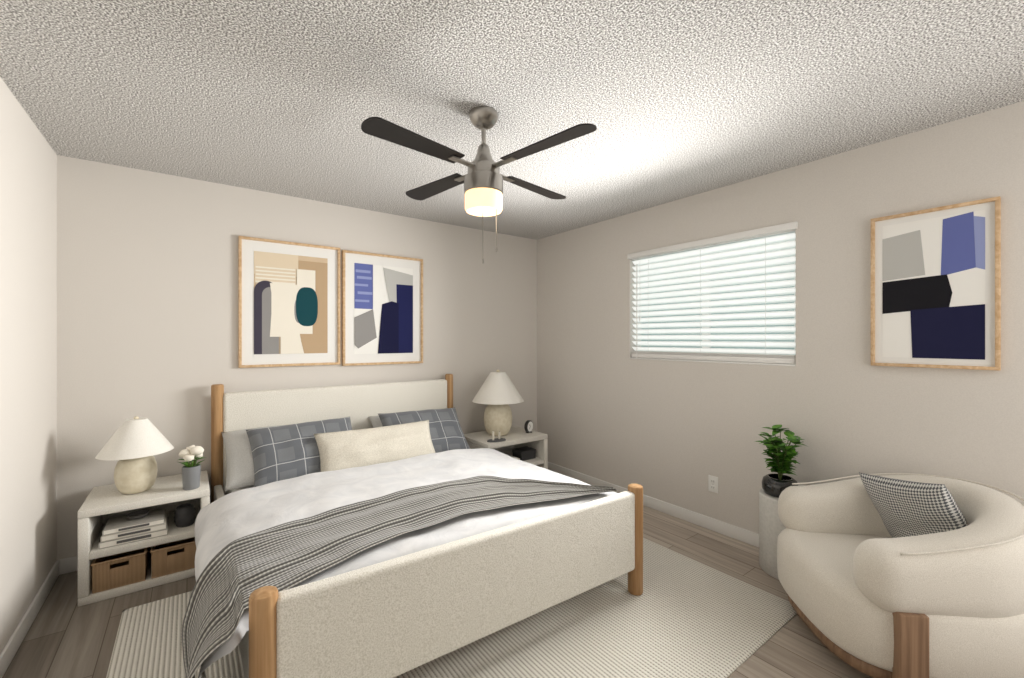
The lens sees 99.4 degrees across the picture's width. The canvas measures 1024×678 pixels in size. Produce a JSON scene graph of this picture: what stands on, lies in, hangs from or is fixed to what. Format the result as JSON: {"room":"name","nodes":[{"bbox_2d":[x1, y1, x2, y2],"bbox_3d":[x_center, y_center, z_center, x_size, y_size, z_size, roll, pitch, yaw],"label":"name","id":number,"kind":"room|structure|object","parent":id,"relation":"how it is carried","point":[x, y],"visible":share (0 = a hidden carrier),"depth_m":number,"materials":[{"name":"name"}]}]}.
{"room":"bedroom","nodes":[
{"label":"bedroom","id":0,"kind":"room"},
{"bbox_2d":[0,77,56,653],"bbox_3d":[-1.363,0.150,0.669,0.150,2.440,4.500,0,0,-37],"label":"wall","id":1,"kind":"structure","parent":0,"point":[28,357],"depth_m":2.05,"materials":[{"name":"paint"}]},
{"bbox_2d":[0,560,58,677],"bbox_3d":[-1.294,1.326,0.713,0.013,0.088,4.487,0,0,-37],"label":"baseboard","id":2,"kind":"structure","parent":1,"relation":"attached to","point":[10,649],"depth_m":2.02,"materials":[{"name":"white paint"}]},
{"bbox_2d":[57,155,536,559],"bbox_3d":[-1.232,0.150,3.663,3.930,2.440,0.150,0,0,-37],"label":"wall","id":3,"kind":"structure","parent":0,"point":[147,294],"depth_m":2.91,"materials":[{"name":"paint"}]},
{"bbox_2d":[57,556,77,574],"bbox_3d":[-1.183,1.326,3.597,3.630,0.088,0.013,0,0,-37],"label":"baseboard","id":4,"kind":"structure","parent":3,"relation":"attached to","point":[68,565],"depth_m":2.54,"materials":[{"name":"white paint"}]},
{"bbox_2d":[238,236,339,367],"bbox_3d":[-1.642,-0.260,3.246,0.684,0.925,0.028,0,0,-37],"label":"picture","id":5,"kind":"object","parent":3,"relation":"attached to","point":[288,303],"visible":0.98,"depth_m":3.22,"materials":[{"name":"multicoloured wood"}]},
{"bbox_2d":[342,250,422,365],"bbox_3d":[-1.075,-0.248,3.668,0.690,0.925,0.028,0,0,-37],"label":"picture","id":6,"kind":"object","parent":3,"relation":"attached to","point":[382,309],"visible":1,"depth_m":3.65,"materials":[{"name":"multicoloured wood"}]},
{"bbox_2d":[2,505,872,677],"bbox_3d":[0.154,1.420,1.796,3.930,0.100,4.800,0,0,-37],"label":"floor","id":7,"kind":"structure","parent":0,"point":[66,636],"depth_m":2.06,"materials":[{"name":"wood"}]},
{"bbox_2d":[78,470,209,606],"bbox_3d":[-2.132,1.125,2.565,0.555,0.490,0.460,0,0,-37],"label":"nightstand","id":8,"kind":"object","parent":7,"relation":"on","point":[101,505],"visible":0.6,"depth_m":2.40,"materials":[{"name":"wood"}]},
{"bbox_2d":[90,547,150,593],"bbox_3d":[-2.214,1.249,2.476,0.225,0.156,0.397,0,0,-37],"label":"basket","id":9,"kind":"object","parent":8,"relation":"in","point":[118,570],"visible":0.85,"depth_m":2.33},
{"bbox_2d":[98,508,168,549],"bbox_3d":[-2.122,1.047,2.450,0.285,0.118,0.216,0,0,-37],"label":"books","id":10,"kind":"object","parent":8,"relation":"in","point":[136,526],"visible":1,"depth_m":2.40,"materials":[{"name":"white paper"}]},
{"bbox_2d":[95,416,173,493],"bbox_3d":[-2.173,0.662,2.510,0.344,0.433,0.344,0,0,-37],"label":"lamp","id":11,"kind":"object","parent":8,"relation":"on","point":[134,445],"visible":1,"depth_m":2.44,"materials":[{"name":"fabric"}]},
{"bbox_2d":[150,537,195,578],"bbox_3d":[-2.023,1.249,2.618,0.225,0.156,0.397,0,0,-37],"label":"basket","id":12,"kind":"object","parent":8,"relation":"in","point":[172,557],"visible":0.65,"depth_m":2.46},
{"bbox_2d":[174,503,195,527],"bbox_3d":[-1.946,1.049,2.584,0.108,0.115,0.108,0,0,-37],"label":"vase","id":13,"kind":"object","parent":8,"relation":"in","point":[185,515],"visible":1,"depth_m":2.55,"materials":[{"name":"grey ceramic"}]},
{"bbox_2d":[178,445,203,489],"bbox_3d":[-1.888,0.754,2.561,0.149,0.250,0.130,0,0,-37],"label":"flower vase","id":14,"kind":"object","parent":8,"relation":"on","point":[191,472],"visible":1,"depth_m":2.53,"materials":[{"name":"grey ceramic"}]},
{"bbox_2d":[182,374,642,677],"bbox_3d":[-0.665,0.838,2.615,2.095,1.065,2.121,0,0,-37],"label":"bed","id":15,"kind":"object","parent":7,"relation":"on","point":[386,530],"visible":1,"depth_m":1.98,"materials":[{"name":"beige fabric"}]},
{"bbox_2d":[182,475,616,677],"bbox_3d":[-0.362,1.058,2.048,1.905,0.530,0.740,0,0,-37],"label":"throw","id":16,"kind":"object","parent":15,"relation":"on","point":[391,585],"depth_m":1.65,"materials":[{"name":"grey fabric"}]},
{"bbox_2d":[106,538,796,677],"bbox_3d":[-0.241,1.364,2.194,2.770,0.012,2.030,0,0,-37],"label":"rug","id":17,"kind":"object","parent":7,"relation":"on","point":[682,616],"visible":0.31,"depth_m":1.99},
{"bbox_2d":[464,426,547,468],"bbox_3d":[-0.077,1.125,4.003,0.660,0.490,0.480,0,0,-37],"label":"nightstand","id":18,"kind":"object","parent":7,"relation":"on","point":[516,437],"visible":0.27,"depth_m":3.97,"materials":[{"name":"wood"}]},
{"bbox_2d":[487,431,505,441],"bbox_3d":[-0.133,0.832,3.744,0.167,0.095,0.095,0,0,-37],"label":"tray","id":19,"kind":"object","parent":18,"relation":"on","point":[498,439],"visible":1,"depth_m":3.72,"materials":[{"name":"grey metal"}]},
{"bbox_2d":[472,370,523,435],"bbox_3d":[-0.128,0.580,3.997,0.475,0.598,0.475,0,0,-37],"label":"lamp","id":20,"kind":"object","parent":18,"relation":"on","point":[498,393],"visible":0.94,"depth_m":3.88,"materials":[{"name":"fabric"}]},
{"bbox_2d":[512,446,535,460],"bbox_3d":[0.113,1.063,4.032,0.174,0.086,0.144,0,0,-37],"label":"box","id":21,"kind":"object","parent":18,"relation":"in","point":[524,453],"visible":0.9,"depth_m":3.99,"materials":[{"name":"grey"}]},
{"bbox_2d":[524,420,532,432],"bbox_3d":[0.158,0.821,4.072,0.040,0.116,0.113,0,0,39],"label":"clock","id":22,"kind":"object","parent":18,"relation":"on","point":[528,426],"visible":0.98,"depth_m":4.05,"materials":[{"name":"grey plastic"}]},
{"bbox_2d":[759,488,785,579],"bbox_3d":[1.636,1.145,2.560,0.310,0.450,0.310,0,0,-37],"label":"side table","id":23,"kind":"object","parent":7,"relation":"on","point":[771,526],"visible":0.17,"depth_m":2.52,"materials":[{"name":"concrete"}]},
{"bbox_2d":[755,425,805,497],"bbox_3d":[1.583,0.722,2.567,0.337,0.394,0.324,0,0,-37],"label":"potted plant","id":24,"kind":"object","parent":23,"relation":"on","point":[774,484],"visible":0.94,"depth_m":2.54,"materials":[{"name":"green plant"}]},
{"bbox_2d":[777,472,1023,677],"bbox_3d":[1.721,0.985,1.938,0.845,0.770,0.810,0,0,7],"label":"armchair","id":25,"kind":"object","parent":7,"relation":"on","point":[898,575],"visible":1,"depth_m":1.65,"materials":[{"name":"fabric"}]},
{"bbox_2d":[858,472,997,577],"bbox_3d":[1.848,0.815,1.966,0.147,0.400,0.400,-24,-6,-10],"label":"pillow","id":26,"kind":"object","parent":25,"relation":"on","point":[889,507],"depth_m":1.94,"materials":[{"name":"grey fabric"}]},
{"bbox_2d":[0,0,1023,239],"bbox_3d":[0.154,-1.120,1.796,3.930,0.100,4.800,0,0,-37],"label":"ceiling","id":27,"kind":"structure","parent":0,"point":[672,100],"depth_m":1.84,"materials":[{"name":"white paint"}]},
{"bbox_2d":[361,106,596,263],"bbox_3d":[-0.134,-0.706,2.059,0.903,0.728,0.903,0,0,-2],"label":"ceiling fan","id":28,"kind":"object","parent":27,"relation":"hanging from","point":[483,178],"visible":1,"depth_m":1.98,"materials":[{"name":"silver metal"}]},
{"bbox_2d":[537,101,1023,533],"bbox_3d":[1.672,0.150,2.923,0.150,2.440,4.500,0,0,-37],"label":"wall","id":29,"kind":"structure","parent":0,"point":[676,433],"depth_m":2.65,"materials":[{"name":"paint"}]},
{"bbox_2d":[548,462,758,546],"bbox_3d":[1.610,1.326,2.869,0.013,0.088,4.487,0,0,-37],"label":"baseboard","id":30,"kind":"structure","parent":29,"relation":"attached to","point":[730,530],"depth_m":3.29,"materials":[{"name":"white paint"}]},
{"bbox_2d":[627,221,797,365],"bbox_3d":[1.426,-0.247,3.226,0.153,0.954,1.284,0,0,-37],"label":"window blinds","id":31,"kind":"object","parent":29,"relation":"in","point":[730,298],"depth_m":3.10,"materials":[{"name":"white plastic"}]},
{"bbox_2d":[708,475,717,492],"bbox_3d":[1.438,1.038,3.104,0.010,0.116,0.072,0,0,-37],"label":"electrical outlet","id":32,"kind":"object","parent":29,"relation":"attached to","point":[712,483],"visible":1,"depth_m":3.10,"materials":[{"name":"white plastic"}]},
{"bbox_2d":[871,196,1000,370],"bbox_3d":[2.107,-0.255,2.187,0.028,0.800,0.472,0,0,-37],"label":"picture","id":33,"kind":"object","parent":29,"relation":"attached to","point":[936,287],"visible":1,"depth_m":2.16,"materials":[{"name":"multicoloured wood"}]}
]}

